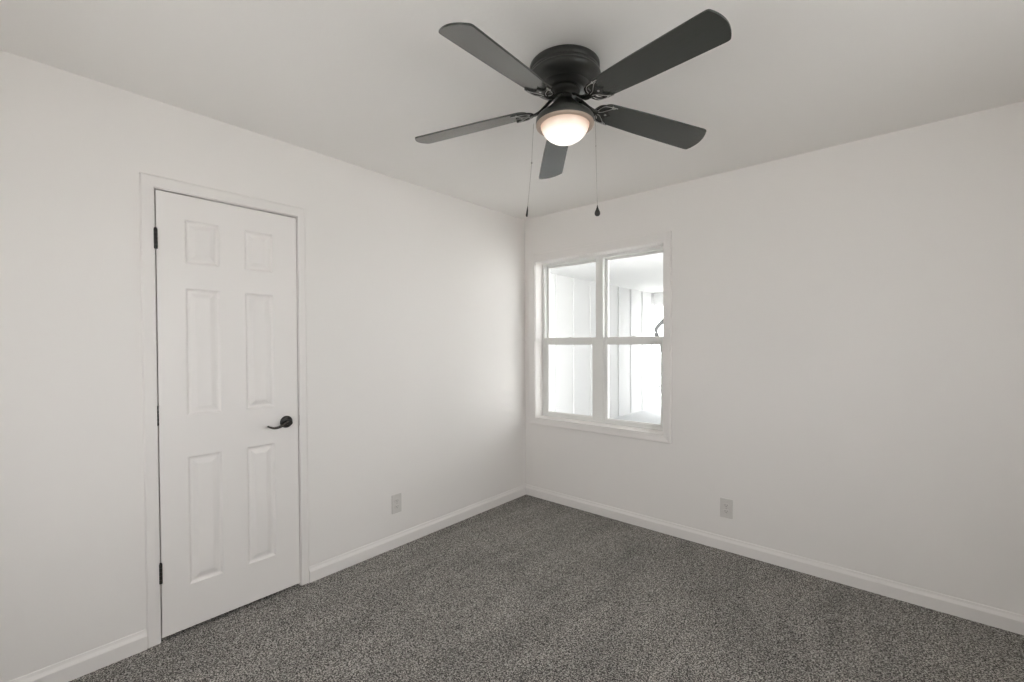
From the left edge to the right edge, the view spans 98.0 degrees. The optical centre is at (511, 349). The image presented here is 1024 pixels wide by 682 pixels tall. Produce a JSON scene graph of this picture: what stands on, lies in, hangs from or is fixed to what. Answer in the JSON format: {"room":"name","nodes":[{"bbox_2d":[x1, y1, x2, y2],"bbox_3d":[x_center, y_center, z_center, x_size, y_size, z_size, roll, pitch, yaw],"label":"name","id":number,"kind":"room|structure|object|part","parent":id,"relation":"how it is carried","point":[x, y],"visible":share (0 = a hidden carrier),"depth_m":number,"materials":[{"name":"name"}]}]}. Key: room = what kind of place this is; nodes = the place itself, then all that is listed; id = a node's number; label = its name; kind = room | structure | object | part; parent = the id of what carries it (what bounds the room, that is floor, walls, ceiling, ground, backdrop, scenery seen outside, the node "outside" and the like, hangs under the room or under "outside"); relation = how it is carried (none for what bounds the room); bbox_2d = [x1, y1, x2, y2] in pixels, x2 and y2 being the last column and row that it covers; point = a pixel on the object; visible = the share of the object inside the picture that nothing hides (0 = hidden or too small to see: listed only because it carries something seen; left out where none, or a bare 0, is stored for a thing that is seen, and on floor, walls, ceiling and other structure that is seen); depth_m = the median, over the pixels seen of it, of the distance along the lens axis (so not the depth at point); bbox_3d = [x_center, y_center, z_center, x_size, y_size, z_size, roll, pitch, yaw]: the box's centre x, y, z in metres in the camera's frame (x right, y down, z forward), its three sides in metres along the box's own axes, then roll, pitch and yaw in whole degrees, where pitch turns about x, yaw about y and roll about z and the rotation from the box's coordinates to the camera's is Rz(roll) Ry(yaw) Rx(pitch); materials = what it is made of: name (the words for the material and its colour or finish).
{"room":"empty bedroom","nodes":[
{"label":"empty bedroom","id":0,"kind":"room"},
{"bbox_2d":[0,50,525,681],"bbox_3d":[-1.176,0.125,2.611,0.170,2.500,4.090,0,1,41],"label":"wall","id":1,"kind":"structure","parent":0,"point":[415,294],"depth_m":1.97,"materials":[{"name":"white paint"}]},
{"bbox_2d":[8,629,146,681],"bbox_3d":[-1.975,1.290,1.563,0.014,0.086,1.088,0,1,41],"label":"baseboard","id":2,"kind":"structure","parent":1,"relation":"attached to","point":[82,664],"depth_m":1.83,"materials":[{"name":"white paint"}]},
{"bbox_2d":[139,172,308,647],"bbox_3d":[-1.452,0.274,2.287,0.180,2.113,0.719,0,1,41],"label":"door frame","id":3,"kind":"structure","parent":1,"relation":"attached to","point":[148,183],"depth_m":1.99,"materials":[{"name":"white paint"}]},
{"bbox_2d":[154,190,299,637],"bbox_3d":[-1.384,0.292,2.226,0.089,2.023,0.624,0,1,41],"label":"door","id":4,"kind":"structure","parent":1,"relation":"in","point":[226,278],"depth_m":2.20,"materials":[{"name":"white paint"}]},
{"bbox_3d":[-1.226,0.399,2.351,0.015,0.038,0.124,0,1,38],"label":"lever","id":5,"kind":"part","parent":4,"relation":"part of","materials":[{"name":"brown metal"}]},
{"bbox_3d":[-1.209,0.392,2.405,0.054,0.065,0.065,0,1,41],"label":"handle","id":6,"kind":"part","parent":4,"relation":"part of","materials":[{"name":"black metal"}]},
{"bbox_2d":[392,493,401,513],"bbox_3d":[-0.765,1.021,2.955,0.009,0.124,0.076,0,1,41],"label":"wall outlet","id":7,"kind":"object","parent":1,"relation":"attached to","point":[396,499],"visible":1,"depth_m":2.95,"materials":[{"name":"grey plastic"}]},
{"bbox_2d":[309,484,525,582],"bbox_3d":[-0.508,1.260,3.248,0.014,0.086,1.943,0,1,41],"label":"baseboard","id":8,"kind":"structure","parent":1,"relation":"attached to","point":[325,568],"depth_m":3.00,"materials":[{"name":"white paint"}]},
{"bbox_2d":[0,0,1023,219],"bbox_3d":[0.260,-1.173,1.339,3.990,0.120,4.090,0,1,41],"label":"ceiling","id":9,"kind":"structure","parent":0,"point":[355,82],"depth_m":1.79,"materials":[{"name":"white paint"}]},
{"bbox_2d":[415,9,731,216],"bbox_3d":[0.195,-0.822,1.718,1.248,0.593,1.224,0,1,41],"label":"ceiling fan","id":10,"kind":"object","parent":9,"relation":"hanging from","point":[565,75],"visible":1,"depth_m":1.65,"materials":[{"name":"black metal"}]},
{"bbox_3d":[-0.174,-0.933,1.878,0.505,0.007,0.130,-5,13,18],"label":"blade","id":11,"kind":"part","parent":10,"relation":"part of","materials":[{"name":"grey wood"}]},
{"bbox_3d":[-0.026,-0.920,1.431,0.130,0.006,0.505,17,15,33],"label":"blade","id":12,"kind":"part","parent":10,"relation":"part of","materials":[{"name":"laminate"}]},
{"bbox_3d":[0.207,-0.942,2.158,0.130,0.006,0.505,-14,-2,-1],"label":"blade","id":13,"kind":"part","parent":10,"relation":"part of","materials":[{"name":"laminate"}]},
{"bbox_3d":[0.209,-0.852,1.757,0.191,0.073,0.191,0,1,41],"label":"lamp shade","id":14,"kind":"part","parent":10,"relation":"part of","materials":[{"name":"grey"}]},
{"bbox_3d":[0.333,-0.735,1.756,0.010,0.337,0.003,0,1,36],"label":"pull chain","id":15,"kind":"part","parent":10,"relation":"part of","materials":[{"name":"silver metal"}]},
{"bbox_3d":[0.589,-0.941,1.881,0.505,0.006,0.130,5,-15,-18],"label":"blade","id":16,"kind":"part","parent":10,"relation":"part of","materials":[{"name":"laminate"}]},
{"bbox_3d":[0.446,-0.927,1.432,0.130,0.006,0.505,16,-5,-36],"label":"blade","id":17,"kind":"part","parent":10,"relation":"part of","materials":[{"name":"laminate"}]},
{"bbox_2d":[69,495,1023,681],"bbox_3d":[0.210,1.356,1.434,3.820,0.060,3.760,0,1,41],"label":"floor","id":18,"kind":"structure","parent":0,"point":[526,588],"depth_m":2.13,"materials":[{"name":"grey carpet"}]},
{"bbox_2d":[525,101,1023,614],"bbox_3d":[1.616,0.111,2.780,3.820,2.500,0.170,0,1,41],"label":"wall","id":19,"kind":"structure","parent":0,"point":[848,318],"depth_m":2.46,"materials":[{"name":"white paint"}]},
{"bbox_2d":[528,231,671,443],"bbox_3d":[0.681,-0.087,3.579,1.278,1.481,0.186,0,1,41],"label":"window","id":20,"kind":"structure","parent":19,"relation":"in","point":[600,344],"depth_m":3.58,"materials":[{"name":"white paint"}]},
{"bbox_3d":[0.497,0.239,3.795,0.516,0.681,0.028,0,1,41],"label":"sash","id":21,"kind":"part","parent":20,"relation":"part of","materials":[{"name":"glass"}]},
{"bbox_3d":[0.515,-0.397,3.810,0.516,0.683,0.028,0,1,41],"label":"sash","id":22,"kind":"part","parent":20,"relation":"part of","materials":[{"name":"clear glass"}]},
{"bbox_3d":[0.667,0.598,3.556,1.139,0.009,0.114,0,1,41],"label":"sill","id":23,"kind":"part","parent":20,"relation":"part of","materials":[{"name":"white paint"}]},
{"bbox_3d":[0.933,0.242,3.415,0.509,0.681,0.028,0,1,41],"label":"sash","id":24,"kind":"part","parent":20,"relation":"part of","materials":[{"name":"glass"}]},
{"bbox_3d":[0.951,-0.393,3.430,0.509,0.683,0.028,0,1,41],"label":"sash","id":25,"kind":"part","parent":20,"relation":"part of","materials":[{"name":"clear glass"}]},
{"bbox_2d":[720,497,732,518],"bbox_3d":[1.385,1.026,2.878,0.076,0.124,0.009,0,1,41],"label":"wall outlet","id":26,"kind":"object","parent":19,"relation":"attached to","point":[726,505],"visible":1,"depth_m":2.88,"materials":[{"name":"grey plastic"}]},
{"bbox_2d":[526,484,1023,634],"bbox_3d":[1.496,1.258,2.782,3.650,0.086,0.014,0,1,41],"label":"baseboard","id":27,"kind":"structure","parent":19,"relation":"attached to","point":[980,613],"depth_m":2.57,"materials":[{"name":"white paint"}]},
{"label":"outside","id":28,"kind":"structure","parent":0,"visible":0},
{"bbox_2d":[654,353,660,405],"bbox_3d":[6.690,1.415,11.533,80.000,0.200,100.000,0,1,41],"label":"ground","id":29,"kind":"structure","parent":28,"point":[657,396],"depth_m":18.74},
{"bbox_2d":[654,318,662,351],"bbox_3d":[4.378,-0.422,11.656,1.358,3.521,0.220,0,1,41],"label":"tree","id":30,"kind":"object","parent":29,"relation":"on","point":[660,323],"visible":0.2,"depth_m":11.99,"materials":[{"name":"grey plant"}]},
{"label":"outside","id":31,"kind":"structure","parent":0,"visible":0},
{"bbox_2d":[613,406,660,423],"bbox_3d":[2.684,1.358,6.181,4.220,0.100,6.330,0,1,41],"label":"floor","id":32,"kind":"structure","parent":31,"point":[652,415],"depth_m":8.49,"materials":[{"name":"concrete"}]},
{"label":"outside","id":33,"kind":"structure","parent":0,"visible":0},
{"bbox_2d":[550,273,653,418],"bbox_3d":[1.038,0.063,7.391,0.134,2.470,6.030,0,1,41],"label":"wall","id":34,"kind":"structure","parent":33,"point":[572,300],"depth_m":7.66,"materials":[{"name":"white paint"}]},
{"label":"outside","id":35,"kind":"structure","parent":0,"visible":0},
{"bbox_2d":[550,253,662,292],"bbox_3d":[2.543,-1.212,6.225,3.920,0.100,6.280,0,1,41],"label":"ceiling","id":36,"kind":"structure","parent":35,"point":[640,273],"depth_m":6.73,"materials":[{"name":"grey paint"}]},
{"bbox_2d":[654,293,662,306],"bbox_3d":[4.620,-1.062,8.384,4.220,0.280,0.200,0,1,41],"label":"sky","id":37,"kind":"structure","parent":36,"relation":"attached to","point":[658,297],"depth_m":9.54,"materials":[{"name":"white paint"}]}
]}

